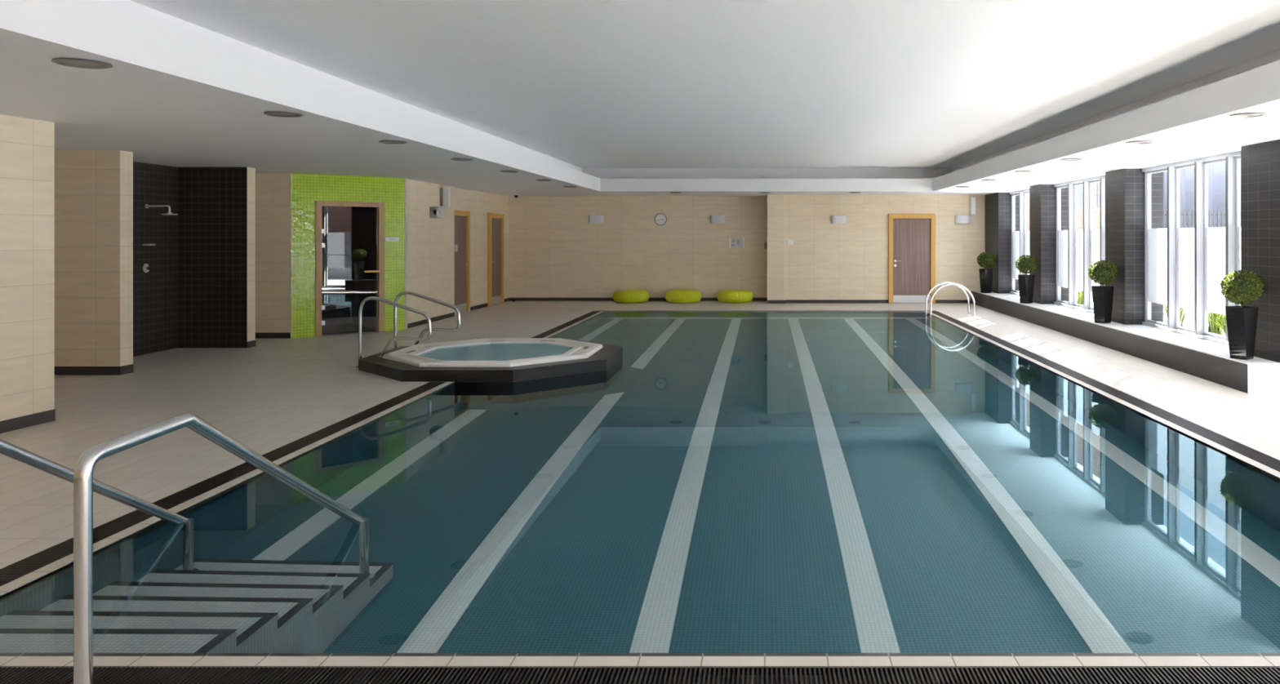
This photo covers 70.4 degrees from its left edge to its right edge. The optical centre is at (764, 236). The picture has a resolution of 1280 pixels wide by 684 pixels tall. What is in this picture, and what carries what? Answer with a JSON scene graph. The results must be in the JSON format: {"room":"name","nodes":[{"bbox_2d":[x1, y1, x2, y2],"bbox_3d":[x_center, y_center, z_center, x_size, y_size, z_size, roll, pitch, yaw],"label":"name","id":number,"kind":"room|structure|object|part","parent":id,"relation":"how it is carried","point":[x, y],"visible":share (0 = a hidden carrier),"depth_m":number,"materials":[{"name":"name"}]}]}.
{"room":"indoor swimming pool","nodes":[
{"label":"indoor swimming pool","id":0,"kind":"room"},
{"bbox_2d":[0,114,54,421],"bbox_3d":[-7.920,0.310,1.935,3.360,2.620,11.870,0,0,0],"label":"wall","id":1,"kind":"structure","parent":0,"point":[27,145],"depth_m":7.61,"materials":[{"name":"beige tile"}]},
{"bbox_2d":[0,408,55,433],"bbox_3d":[-6.984,1.570,1.962,0.667,0.100,11.908,0,0,4],"label":"baseboard","id":2,"kind":"structure","parent":1,"relation":"attached to","point":[7,425],"depth_m":7.59,"materials":[{"name":"grey tile"}]},
{"bbox_2d":[54,150,133,366],"bbox_3d":[-8.555,0.310,10.550,2.090,2.620,0.200,0,0,0],"label":"wall","id":3,"kind":"structure","parent":0,"point":[94,188],"depth_m":10.45,"materials":[{"name":"beige tile"}]},
{"bbox_2d":[54,364,133,375],"bbox_3d":[-8.551,1.570,10.546,2.098,0.100,0.208,0,0,0],"label":"baseboard","id":4,"kind":"structure","parent":3,"relation":"attached to","point":[59,371],"depth_m":10.44,"materials":[{"name":"grey tile"}]},
{"bbox_2d":[133,161,177,356],"bbox_3d":[-9.030,0.310,11.815,1.140,2.620,2.330,0,0,0],"label":"wall","id":5,"kind":"structure","parent":0,"point":[155,291],"depth_m":12.47,"materials":[{"name":"black tile"}]},
{"bbox_2d":[142,263,151,272],"bbox_3d":[-8.464,0.440,12.290,0.050,0.128,0.128,0,0,0],"label":"shower valve","id":6,"kind":"object","parent":5,"relation":"attached to","point":[146,268],"visible":1,"depth_m":12.27,"materials":[{"name":"silver metal"}]},
{"bbox_2d":[142,244,155,245],"bbox_3d":[-8.444,0.117,12.290,0.087,0.025,0.140,0,0,0],"label":"soap shelf","id":7,"kind":"object","parent":5,"relation":"attached to","point":[143,244],"visible":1,"depth_m":12.23,"materials":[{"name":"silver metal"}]},
{"bbox_2d":[133,348,179,357],"bbox_3d":[-8.420,1.618,11.800,0.040,0.004,2.200,0,0,0],"label":"trim","id":8,"kind":"structure","parent":5,"relation":"attached to","point":[175,348],"depth_m":12.38,"materials":[{"name":"grey tile"}]},
{"bbox_2d":[145,204,177,215],"bbox_3d":[-8.278,-0.365,12.300,0.417,0.154,0.200,0,0,0],"label":"shower","id":9,"kind":"object","parent":5,"relation":"attached to","point":[147,206],"visible":1,"depth_m":12.29,"materials":[{"name":"silver metal"}]},
{"bbox_3d":[-8.319,-0.379,12.300,0.323,0.097,0.026,0,0,0],"label":"arm","id":10,"kind":"part","parent":9,"relation":"part of","materials":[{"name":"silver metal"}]},
{"bbox_2d":[177,167,255,347],"bbox_3d":[-8.550,0.310,13.085,2.100,2.620,0.210,0,0,0],"label":"wall","id":11,"kind":"structure","parent":0,"point":[216,206],"depth_m":12.98,"materials":[{"name":"black tile"}]},
{"bbox_2d":[247,340,255,347],"bbox_3d":[-7.496,1.575,13.085,0.008,0.090,0.210,0,0,0],"label":"baseboard","id":12,"kind":"structure","parent":11,"relation":"attached to","point":[250,344],"depth_m":13.07,"materials":[{"name":"grey tile"}]},
{"bbox_2d":[255,173,290,333],"bbox_3d":[-8.555,0.310,14.271,2.090,2.620,0.141,0,0,0],"label":"wall","id":13,"kind":"structure","parent":0,"point":[273,190],"depth_m":14.20,"materials":[{"name":"beige tile"}]},
{"bbox_2d":[255,333,290,338],"bbox_3d":[-8.557,1.575,14.196,2.085,0.090,0.008,0,0,0],"label":"baseboard","id":14,"kind":"structure","parent":13,"relation":"attached to","point":[258,335],"depth_m":14.19,"materials":[{"name":"grey tile"}]},
{"bbox_2d":[291,173,404,337],"bbox_3d":[-6.931,0.310,14.921,0.200,2.620,1.838,0,0,45],"label":"wall","id":15,"kind":"structure","parent":0,"point":[306,188],"depth_m":14.61,"materials":[{"name":"tile"}]},
{"bbox_2d":[290,173,406,338],"bbox_3d":[-6.858,0.310,14.852,0.012,2.620,1.856,0,0,45],"label":"trim","id":16,"kind":"structure","parent":15,"relation":"attached to","point":[291,173],"depth_m":15.49,"materials":[{"name":"tile"}]},
{"bbox_2d":[315,200,384,336],"bbox_3d":[-6.889,0.525,14.871,1.099,2.190,0.130,0,0,-45],"label":"door","id":17,"kind":"structure","parent":15,"relation":"in","point":[349,236],"depth_m":14.84,"materials":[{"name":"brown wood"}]},
{"bbox_3d":[-6.610,0.595,15.086,0.040,0.030,0.260,0,0,45],"label":"wooden handle","id":18,"kind":"part","parent":17,"relation":"part of","materials":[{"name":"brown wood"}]},
{"bbox_2d":[385,237,399,241],"bbox_3d":[-6.372,0.055,15.329,0.012,0.070,0.236,0,0,45],"label":"door sign","id":19,"kind":"object","parent":15,"relation":"attached to","point":[387,239],"visible":1,"depth_m":15.32,"materials":[{"name":"white plastic"}]},
{"bbox_2d":[406,178,508,328],"bbox_3d":[-6.405,0.310,18.950,0.390,2.620,6.900,0,0,0],"label":"wall","id":20,"kind":"structure","parent":0,"point":[429,241],"depth_m":17.39,"materials":[{"name":"beige tile"}]},
{"bbox_2d":[429,206,444,217],"bbox_3d":[-6.150,-0.445,16.915,0.260,0.210,0.270,0,0,0],"label":"emergency light","id":21,"kind":"object","parent":20,"relation":"attached to","point":[434,211],"visible":1,"depth_m":16.78,"materials":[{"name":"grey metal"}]},
{"bbox_2d":[440,186,450,208],"bbox_3d":[-6.190,-0.755,17.350,0.180,0.410,0.110,0,0,0],"label":"speaker","id":22,"kind":"object","parent":20,"relation":"attached to","point":[445,192],"visible":0.94,"depth_m":17.30},
{"bbox_2d":[448,187,450,206],"bbox_3d":[-6.103,-0.755,17.350,0.005,0.370,0.084,0,0,0],"label":"grille","id":23,"kind":"object","parent":22,"relation":"attached to","point":[449,188],"depth_m":17.35,"materials":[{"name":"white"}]},
{"bbox_2d":[408,297,509,328],"bbox_3d":[-6.347,1.580,19.080,0.095,0.080,6.641,0,0,-2],"label":"baseboard","id":24,"kind":"structure","parent":20,"relation":"attached to","point":[473,308],"depth_m":17.41,"materials":[{"name":"grey"}]},
{"bbox_2d":[453,209,470,314],"bbox_3d":[-6.359,0.545,18.720,0.082,2.150,1.100,0,0,0],"label":"door","id":25,"kind":"structure","parent":20,"relation":"in","point":[461,218],"depth_m":18.85,"materials":[{"name":"brown wood"}]},
{"bbox_3d":[-6.376,1.519,18.720,0.004,0.178,0.880,0,0,0],"label":"kick plate","id":26,"kind":"part","parent":25,"relation":"part of","materials":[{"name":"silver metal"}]},
{"bbox_2d":[487,213,504,306],"bbox_3d":[-6.359,0.545,21.220,0.082,2.150,1.100,0,0,0],"label":"door","id":27,"kind":"structure","parent":20,"relation":"in","point":[495,222],"depth_m":21.25,"materials":[{"name":"brown wood"}]},
{"bbox_3d":[-6.376,1.519,21.220,0.004,0.178,0.880,0,0,0],"label":"kick plate","id":28,"kind":"part","parent":27,"relation":"part of","materials":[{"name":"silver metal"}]},
{"bbox_2d":[0,301,1279,568],"bbox_3d":[-1.900,1.720,9.300,15.600,0.200,26.600,0,0,0],"label":"floor","id":29,"kind":"structure","parent":0,"point":[268,396],"depth_m":9.11,"materials":[{"name":"tile"}]},
{"bbox_2d":[0,382,445,586],"bbox_3d":[-3.627,1.635,6.670,0.186,0.029,6.600,0,0,0],"label":"overflow grating","id":30,"kind":"object","parent":29,"relation":"on","point":[8,574],"visible":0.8,"depth_m":5.65,"materials":[{"name":"black plastic"}]},
{"bbox_2d":[532,311,598,337],"bbox_3d":[-3.627,1.635,16.127,0.186,0.029,6.314,0,0,0],"label":"overflow grating","id":31,"kind":"object","parent":29,"relation":"on","point":[581,317],"visible":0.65,"depth_m":16.14,"materials":[{"name":"black plastic"}]},
{"bbox_2d":[613,288,649,303],"bbox_3d":[-3.270,1.470,21.920,0.892,0.300,0.892,0,0,0],"label":"pouf","id":32,"kind":"object","parent":29,"relation":"on","point":[631,295],"visible":1,"depth_m":21.58,"materials":[{"name":"fabric"}]},
{"bbox_2d":[0,666,1279,683],"bbox_3d":[0.000,1.635,3.280,7.440,0.029,0.180,0,0,0],"label":"overflow grating","id":33,"kind":"object","parent":29,"relation":"on","point":[9,675],"visible":1,"depth_m":3.31,"materials":[{"name":"black plastic"}]},
{"bbox_2d":[665,288,702,303],"bbox_3d":[-1.990,1.470,21.920,0.892,0.300,0.892,0,0,-23],"label":"pouf","id":34,"kind":"object","parent":29,"relation":"on","point":[682,295],"visible":1,"depth_m":21.58,"materials":[{"name":"fabric"}]},
{"bbox_2d":[716,288,753,303],"bbox_3d":[-0.730,1.470,21.920,0.892,0.300,0.892,0,0,38],"label":"pouf","id":35,"kind":"object","parent":29,"relation":"on","point":[733,295],"visible":1,"depth_m":21.57,"materials":[{"name":"yellow plastic"}]},
{"bbox_2d":[924,281,976,317],"bbox_3d":[3.775,1.755,18.250,0.970,1.630,0.589,0,0,0],"label":"pool ladder","id":36,"kind":"object","parent":29,"relation":"on","point":[959,286],"visible":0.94,"depth_m":18.00,"materials":[{"name":"silver metal"}]},
{"bbox_2d":[931,311,1279,471],"bbox_3d":[3.627,1.635,11.327,0.186,0.029,15.914,0,0,0],"label":"overflow grating","id":37,"kind":"object","parent":29,"relation":"on","point":[1274,464],"visible":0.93,"depth_m":8.50,"materials":[{"name":"black plastic"}]},
{"bbox_2d":[970,290,1279,393],"bbox_3d":[5.277,1.464,15.432,0.625,0.311,12.435,0,0,0],"label":"window ledge","id":38,"kind":"object","parent":29,"relation":"on","point":[1208,360],"visible":0.83,"depth_m":11.64,"materials":[{"name":"grey tile"}]},
{"bbox_2d":[977,251,995,293],"bbox_3d":[5.102,0.830,20.661,0.440,0.959,0.452,0,0,0],"label":"bush","id":39,"kind":"object","parent":38,"relation":"on","point":[984,260],"visible":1,"depth_m":20.57,"materials":[{"name":"green plant"}]},
{"bbox_2d":[978,268,993,293],"bbox_3d":[5.100,1.032,20.650,0.224,0.555,0.224,0,0,-22],"label":"pot","id":40,"kind":"object","parent":38,"relation":"on","point":[985,274],"depth_m":20.58,"materials":[{"name":"black"}]},
{"bbox_2d":[1014,254,1037,303],"bbox_3d":[5.102,0.830,17.491,0.440,0.959,0.452,0,0,0],"label":"bush","id":41,"kind":"object","parent":38,"relation":"on","point":[1026,282],"visible":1,"depth_m":17.40,"materials":[{"name":"green plant"}]},
{"bbox_2d":[1017,274,1034,303],"bbox_3d":[5.100,1.032,17.480,0.224,0.555,0.224,0,0,-22],"label":"pot","id":42,"kind":"object","parent":38,"relation":"on","point":[1026,282],"depth_m":17.41,"materials":[{"name":"black"}]},
{"bbox_2d":[1088,259,1117,323],"bbox_3d":[5.102,0.830,13.531,0.440,0.959,0.452,0,0,0],"label":"bush","id":43,"kind":"object","parent":38,"relation":"on","point":[1104,272],"visible":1,"depth_m":13.44,"materials":[{"name":"green plant"}]},
{"bbox_2d":[1091,285,1114,323],"bbox_3d":[5.100,1.032,13.520,0.224,0.555,0.224,0,0,-22],"label":"pot","id":44,"kind":"object","parent":38,"relation":"on","point":[1102,295],"depth_m":13.45,"materials":[{"name":"black"}]},
{"bbox_2d":[1218,269,1264,359],"bbox_3d":[5.102,0.830,9.591,0.440,0.959,0.452,0,0,0],"label":"potted plant","id":45,"kind":"object","parent":38,"relation":"on","point":[1242,321],"visible":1,"depth_m":9.50,"materials":[{"name":"green plant"}]},
{"bbox_2d":[1225,305,1258,359],"bbox_3d":[5.100,1.032,9.580,0.224,0.555,0.224,0,0,-22],"label":"pot","id":46,"kind":"object","parent":38,"relation":"on","point":[1242,321],"depth_m":9.51,"materials":[{"name":"black ceramic"}]},
{"bbox_2d":[0,31,1279,195],"bbox_3d":[-1.905,-1.060,9.300,15.590,0.120,26.600,0,0,0],"label":"ceiling","id":47,"kind":"structure","parent":0,"point":[165,120],"depth_m":9.09,"materials":[{"name":"white paint"}]},
{"bbox_2d":[51,57,113,68],"bbox_3d":[-3.920,-0.992,5.150,0.284,0.016,0.284,0,0,0],"label":"recessed light","id":48,"kind":"object","parent":47,"relation":"in","point":[71,62],"visible":1,"depth_m":5.16,"materials":[{"name":"grey metal"}]},
{"bbox_2d":[263,111,302,117],"bbox_3d":[-3.920,-0.992,7.300,0.284,0.016,0.284,0,0,0],"label":"recessed light","id":49,"kind":"object","parent":47,"relation":"in","point":[276,113],"visible":1,"depth_m":7.31,"materials":[{"name":"grey metal"}]},
{"bbox_2d":[378,140,407,143],"bbox_3d":[-3.920,-0.992,9.450,0.284,0.016,0.284,0,0,0],"label":"recessed light","id":50,"kind":"object","parent":47,"relation":"in","point":[380,141],"visible":1,"depth_m":9.46,"materials":[{"name":"grey metal"}]},
{"bbox_2d":[450,158,473,160],"bbox_3d":[-3.920,-0.992,11.600,0.284,0.016,0.284,0,0,0],"label":"recessed light","id":51,"kind":"object","parent":47,"relation":"in","point":[454,159],"visible":1,"depth_m":11.64,"materials":[{"name":"grey metal"}]},
{"bbox_2d":[499,170,519,172],"bbox_3d":[-3.920,-0.992,13.750,0.284,0.016,0.284,0,0,0],"label":"recessed light","id":52,"kind":"object","parent":47,"relation":"in","point":[500,171],"visible":1,"depth_m":13.72,"materials":[{"name":"grey metal"}]},
{"bbox_2d":[535,179,551,181],"bbox_3d":[-3.920,-0.992,15.900,0.284,0.016,0.284,0,0,0],"label":"recessed light","id":53,"kind":"object","parent":47,"relation":"in","point":[535,180],"visible":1,"depth_m":15.84,"materials":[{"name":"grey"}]},
{"bbox_2d":[563,186,576,187],"bbox_3d":[-3.920,-0.992,18.050,0.284,0.016,0.284,0,0,0],"label":"recessed light","id":54,"kind":"object","parent":47,"relation":"in","point":[563,186],"visible":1,"depth_m":18.00,"materials":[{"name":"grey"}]},
{"bbox_2d":[0,0,1279,191],"bbox_3d":[0.040,-1.143,8.750,7.520,0.285,22.600,0,0,0],"label":"ceiling bulkhead","id":55,"kind":"structure","parent":47,"relation":"attached to","point":[89,27],"depth_m":7.59,"materials":[{"name":"white paint"}]},
{"bbox_2d":[955,186,969,187],"bbox_3d":[3.980,-0.992,18.020,0.284,0.016,0.284,0,0,0],"label":"recessed light","id":56,"kind":"object","parent":47,"relation":"in","point":[956,186],"visible":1,"depth_m":17.95,"materials":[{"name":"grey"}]},
{"bbox_2d":[981,179,997,181],"bbox_3d":[3.980,-0.992,15.890,0.284,0.016,0.284,0,0,0],"label":"recessed light","id":57,"kind":"object","parent":47,"relation":"in","point":[981,180],"visible":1,"depth_m":15.83,"materials":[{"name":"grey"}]},
{"bbox_2d":[1014,170,1033,172],"bbox_3d":[3.980,-0.992,13.760,0.284,0.016,0.284,0,0,0],"label":"recessed light","id":58,"kind":"object","parent":47,"relation":"in","point":[1016,171],"visible":1,"depth_m":13.72,"materials":[{"name":"grey"}]},
{"bbox_2d":[1060,158,1083,160],"bbox_3d":[3.980,-0.992,11.630,0.284,0.016,0.284,0,0,0],"label":"recessed light","id":59,"kind":"object","parent":47,"relation":"in","point":[1064,159],"visible":1,"depth_m":11.64,"materials":[{"name":"grey"}]},
{"bbox_2d":[1125,140,1154,144],"bbox_3d":[3.980,-0.992,9.500,0.284,0.016,0.284,0,0,0],"label":"recessed light","id":60,"kind":"object","parent":47,"relation":"in","point":[1139,142],"visible":1,"depth_m":9.52,"materials":[{"name":"grey"}]},
{"bbox_2d":[1229,112,1268,118],"bbox_3d":[3.980,-0.992,7.370,0.284,0.016,0.284,0,0,0],"label":"recessed light","id":61,"kind":"object","parent":47,"relation":"in","point":[1246,115],"visible":1,"depth_m":7.38,"materials":[{"name":"grey"}]},
{"bbox_2d":[129,0,1279,168],"bbox_3d":[0.050,-1.610,8.775,8.700,0.100,23.750,0,0,0],"label":"ceiling","id":62,"kind":"structure","parent":0,"point":[580,83],"depth_m":7.90,"materials":[{"name":"white paint"}]},
{"bbox_2d":[91,0,1279,178],"bbox_3d":[0.050,-1.340,8.775,8.700,0.440,23.750,0,0,0],"label":"trim","id":63,"kind":"structure","parent":62,"relation":"attached to","point":[129,6],"depth_m":12.29,"materials":[{"name":"white paint"}]},
{"bbox_2d":[508,194,985,300],"bbox_3d":[-0.355,0.310,22.075,12.490,2.620,1.050,0,0,0],"label":"wall","id":64,"kind":"structure","parent":0,"point":[554,251],"depth_m":22.40,"materials":[{"name":"beige tile"}]},
{"bbox_2d":[588,215,604,222],"bbox_3d":[-4.210,-0.420,22.337,0.370,0.190,0.127,0,0,0],"label":"wall light","id":65,"kind":"object","parent":64,"relation":"attached to","point":[592,219],"visible":1,"depth_m":22.27,"materials":[{"name":"white plastic"}]},
{"bbox_2d":[654,213,666,225],"bbox_3d":[-2.600,-0.420,22.382,0.312,0.312,0.036,0,0,0],"label":"wall clock","id":66,"kind":"object","parent":64,"relation":"attached to","point":[660,219],"visible":1,"depth_m":22.38,"materials":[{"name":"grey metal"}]},
{"bbox_2d":[710,215,724,222],"bbox_3d":[-1.180,-0.420,22.337,0.370,0.190,0.127,0,0,0],"label":"wall light","id":67,"kind":"object","parent":64,"relation":"attached to","point":[713,219],"visible":1,"depth_m":22.27,"materials":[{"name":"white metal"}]},
{"bbox_2d":[729,237,743,247],"bbox_3d":[-0.700,0.165,22.389,0.360,0.240,0.022,0,0,0],"label":"notice","id":68,"kind":"object","parent":64,"relation":"attached to","point":[734,242],"visible":1,"depth_m":22.38,"materials":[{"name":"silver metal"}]},
{"bbox_2d":[509,297,970,303],"bbox_3d":[-0.718,1.580,21.971,11.365,0.080,0.858,0,0,0],"label":"baseboard","id":69,"kind":"structure","parent":64,"relation":"attached to","point":[510,299],"depth_m":21.64,"materials":[{"name":"grey"}]},
{"bbox_2d":[784,194,785,300],"bbox_3d":[0.479,0.270,21.550,0.009,2.540,0.010,0,0,0],"label":"trim","id":70,"kind":"structure","parent":64,"relation":"attached to","point":[784,194],"depth_m":21.54,"materials":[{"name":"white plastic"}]},
{"bbox_2d":[787,240,792,244],"bbox_3d":[0.620,0.150,21.636,0.120,0.120,0.028,0,0,0],"label":"thermostat","id":71,"kind":"object","parent":64,"relation":"attached to","point":[789,242],"visible":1,"depth_m":21.63,"materials":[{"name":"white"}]},
{"bbox_2d":[831,215,846,223],"bbox_3d":[1.790,-0.400,21.587,0.370,0.190,0.127,0,0,0],"label":"wall light","id":72,"kind":"object","parent":64,"relation":"attached to","point":[834,219],"visible":1,"depth_m":21.53,"materials":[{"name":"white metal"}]},
{"bbox_2d":[888,213,935,303],"bbox_3d":[3.550,0.545,21.609,1.120,2.150,0.082,0,0,0],"label":"door","id":73,"kind":"structure","parent":64,"relation":"in","point":[911,237],"depth_m":21.63,"materials":[{"name":"brown wood"}]},
{"bbox_3d":[3.550,1.519,21.626,0.900,0.178,0.004,0,0,0],"label":"kick plate","id":74,"kind":"part","parent":73,"relation":"part of","materials":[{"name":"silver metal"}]},
{"bbox_2d":[955,215,970,223],"bbox_3d":[4.780,-0.400,21.587,0.370,0.190,0.127,0,0,0],"label":"wall light","id":75,"kind":"object","parent":64,"relation":"attached to","point":[958,219],"visible":1,"depth_m":21.53,"materials":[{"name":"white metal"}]},
{"bbox_2d":[970,196,975,214],"bbox_3d":[5.010,-0.725,21.570,0.110,0.430,0.160,0,0,0],"label":"speaker","id":76,"kind":"object","parent":64,"relation":"attached to","point":[972,198],"visible":1,"depth_m":21.49},
{"bbox_2d":[972,197,975,213],"bbox_3d":[5.010,-0.725,21.492,0.084,0.390,0.005,0,0,0],"label":"grille","id":77,"kind":"object","parent":76,"relation":"attached to","point":[973,198],"depth_m":21.49,"materials":[{"name":"white"}]},
{"bbox_2d":[985,191,1010,293],"bbox_3d":[5.455,0.154,21.025,0.270,2.309,1.250,0,0,0],"label":"tiled pillar","id":78,"kind":"structure","parent":0,"point":[997,205],"depth_m":20.40,"materials":[{"name":"grey tile"}]},
{"bbox_2d":[1029,184,1054,303],"bbox_3d":[5.455,0.154,17.630,0.270,2.309,0.740,0,0,0],"label":"tiled pillar","id":79,"kind":"structure","parent":0,"point":[1042,197],"depth_m":17.26,"materials":[{"name":"grey tile"}]},
{"bbox_2d":[1010,171,1164,322],"bbox_3d":[5.740,0.310,8.825,0.300,2.620,25.650,0,0,0],"label":"wall","id":80,"kind":"structure","parent":0,"point":[1157,179],"depth_m":13.23,"materials":[{"name":"grey tile"}]},
{"bbox_2d":[1009,188,1029,295],"bbox_3d":[5.609,0.154,19.200,0.162,2.309,2.400,0,0,0],"label":"window","id":81,"kind":"structure","parent":80,"relation":"in","point":[1020,238],"depth_m":19.47,"materials":[{"name":"glass"}]},
{"bbox_2d":[1053,174,1105,313],"bbox_3d":[5.609,0.154,15.630,0.162,2.309,3.260,0,0,0],"label":"window","id":82,"kind":"structure","parent":80,"relation":"in","point":[1077,251],"depth_m":16.00,"materials":[{"name":"white metal"}]},
{"bbox_2d":[1142,151,1240,345],"bbox_3d":[5.609,0.154,11.620,0.162,2.309,3.220,0,0,0],"label":"window","id":83,"kind":"structure","parent":80,"relation":"in","point":[1185,268],"depth_m":11.70,"materials":[{"name":"white metal"}]},
{"bbox_2d":[1105,168,1143,324],"bbox_3d":[5.455,0.154,13.615,0.270,2.309,0.770,0,0,0],"label":"tiled pillar","id":84,"kind":"structure","parent":0,"point":[1124,188],"depth_m":13.23,"materials":[{"name":"grey tile"}]},
{"bbox_2d":[1077,289,1225,336],"bbox_3d":[32.945,1.655,27.500,54.110,0.050,105.000,0,0,0],"label":"floor","id":85,"kind":"structure","parent":0,"point":[1189,323],"depth_m":17.50,"materials":[{"name":"grey"}]},
{"bbox_2d":[1026,182,1099,231],"bbox_3d":[10.650,-2.375,38.480,3.700,8.010,15.040,0,0,0],"label":"brick building","id":86,"kind":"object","parent":85,"relation":"on","point":[1095,185],"visible":0.05,"depth_m":31.00,"materials":[{"name":"grey stone"}]},
{"bbox_2d":[1076,289,1083,305],"bbox_3d":[6.678,1.293,19.218,0.833,0.674,0.804,0,0,0],"label":"ornamental grass","id":87,"kind":"object","parent":85,"relation":"on","point":[1079,295],"depth_m":19.06,"materials":[{"name":"green plant"}]},
{"bbox_2d":[1164,304,1194,326],"bbox_3d":[7.012,1.293,15.302,0.812,0.675,0.774,0,0,-30],"label":"ornamental grass","id":88,"kind":"object","parent":85,"relation":"on","point":[1181,309],"depth_m":15.21,"materials":[{"name":"green plant"}]},
{"bbox_2d":[1164,161,1225,228],"bbox_3d":[26.750,-2.875,46.450,26.500,9.010,7.100,0,0,0],"label":"building","id":89,"kind":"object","parent":85,"relation":"on","point":[1216,171],"visible":0.02,"depth_m":43.00,"materials":[{"name":"grey"}]},
{"bbox_2d":[1208,311,1225,335],"bbox_3d":[7.115,1.291,14.187,0.858,0.679,0.752,0,0,0],"label":"ornamental grass","id":90,"kind":"object","parent":85,"relation":"on","point":[1212,326],"depth_m":14.09,"materials":[{"name":"green plant"}]},
{"bbox_2d":[1208,313,1225,335],"bbox_3d":[6.890,1.290,13.218,0.732,0.680,0.764,0,0,28],"label":"ornamental grass","id":91,"kind":"object","parent":85,"relation":"on","point":[1217,319],"depth_m":13.21,"materials":[{"name":"green plant"}]},
{"bbox_3d":[21.500,0.660,35.950,17.000,1.940,0.300,0,0,0],"label":"wall","id":92,"kind":"structure","parent":85,"relation":"on","visible":0},
{"bbox_2d":[1164,208,1225,228],"bbox_3d":[21.250,-0.720,35.965,16.500,0.820,0.070,0,0,0],"label":"fence","id":93,"kind":"object","parent":92,"relation":"on","point":[1188,214],"visible":0.17,"depth_m":35.93,"materials":[{"name":"grey"}]},
{"bbox_2d":[1240,139,1279,362],"bbox_3d":[5.455,0.154,9.630,0.270,2.309,0.760,0,0,0],"label":"tiled pillar","id":94,"kind":"structure","parent":0,"point":[1260,162],"depth_m":9.55,"materials":[{"name":"grey tile"}]},
{"bbox_3d":[0.000,1.740,11.330,7.440,0.040,16.280,0,0,0],"label":"floor","id":95,"kind":"structure","parent":0,"visible":0},
{"bbox_2d":[0,311,1279,683],"bbox_3d":[0.000,2.220,11.327,7.068,1.200,15.914,0,0,0],"label":"swimming pool","id":96,"kind":"object","parent":95,"relation":"in","point":[6,660],"visible":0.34,"depth_m":3.44,"materials":[{"name":"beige tile"}]},
{"bbox_2d":[0,439,188,524],"bbox_3d":[-3.340,1.664,4.117,0.130,1.911,2.265,0,0,0],"label":"stair handrail","id":97,"kind":"object","parent":96,"relation":"attached to","point":[6,449],"visible":0.41,"depth_m":4.44,"materials":[{"name":"silver metal"}]},
{"bbox_2d":[73,412,365,683],"bbox_3d":[-2.320,1.664,4.117,0.130,1.911,2.265,0,0,0],"label":"stair handrail","id":98,"kind":"object","parent":96,"relation":"attached to","point":[84,468],"visible":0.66,"depth_m":3.06,"materials":[{"name":"silver metal"}]},
{"bbox_2d":[358,337,622,382],"bbox_3d":[-3.420,2.132,11.470,3.000,1.374,3.000,0,0,0],"label":"whirlpool","id":99,"kind":"object","parent":96,"relation":"on","point":[403,363],"visible":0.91,"depth_m":10.48,"materials":[{"name":"black tile"}]},
{"bbox_2d":[355,296,431,368],"bbox_3d":[-4.583,1.183,11.070,0.934,0.874,0.100,0,0,0],"label":"handrail","id":100,"kind":"object","parent":99,"relation":"attached to","point":[360,310],"visible":0.94,"depth_m":11.05,"materials":[{"name":"silver metal"}]},
{"bbox_2d":[393,291,461,348],"bbox_3d":[-4.583,1.183,12.130,0.934,0.874,0.100,0,0,0],"label":"handrail","id":101,"kind":"object","parent":99,"relation":"attached to","point":[399,295],"visible":0.77,"depth_m":12.11,"materials":[{"name":"silver metal"}]},
{"bbox_2d":[418,343,573,359],"bbox_3d":[-3.420,1.482,11.470,1.798,0.001,1.798,0,0,0],"label":"water","id":102,"kind":"object","parent":99,"relation":"in","point":[485,351],"visible":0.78,"depth_m":11.44,"materials":[{"name":"blue liquid"}]},
{"bbox_2d":[0,312,1279,653],"bbox_3d":[0.000,1.632,11.342,6.900,0.001,15.716,0,0,0],"label":"pool water","id":103,"kind":"object","parent":96,"relation":"in","point":[733,482],"visible":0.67,"depth_m":5.16,"materials":[{"name":"blue liquid"}]}
]}

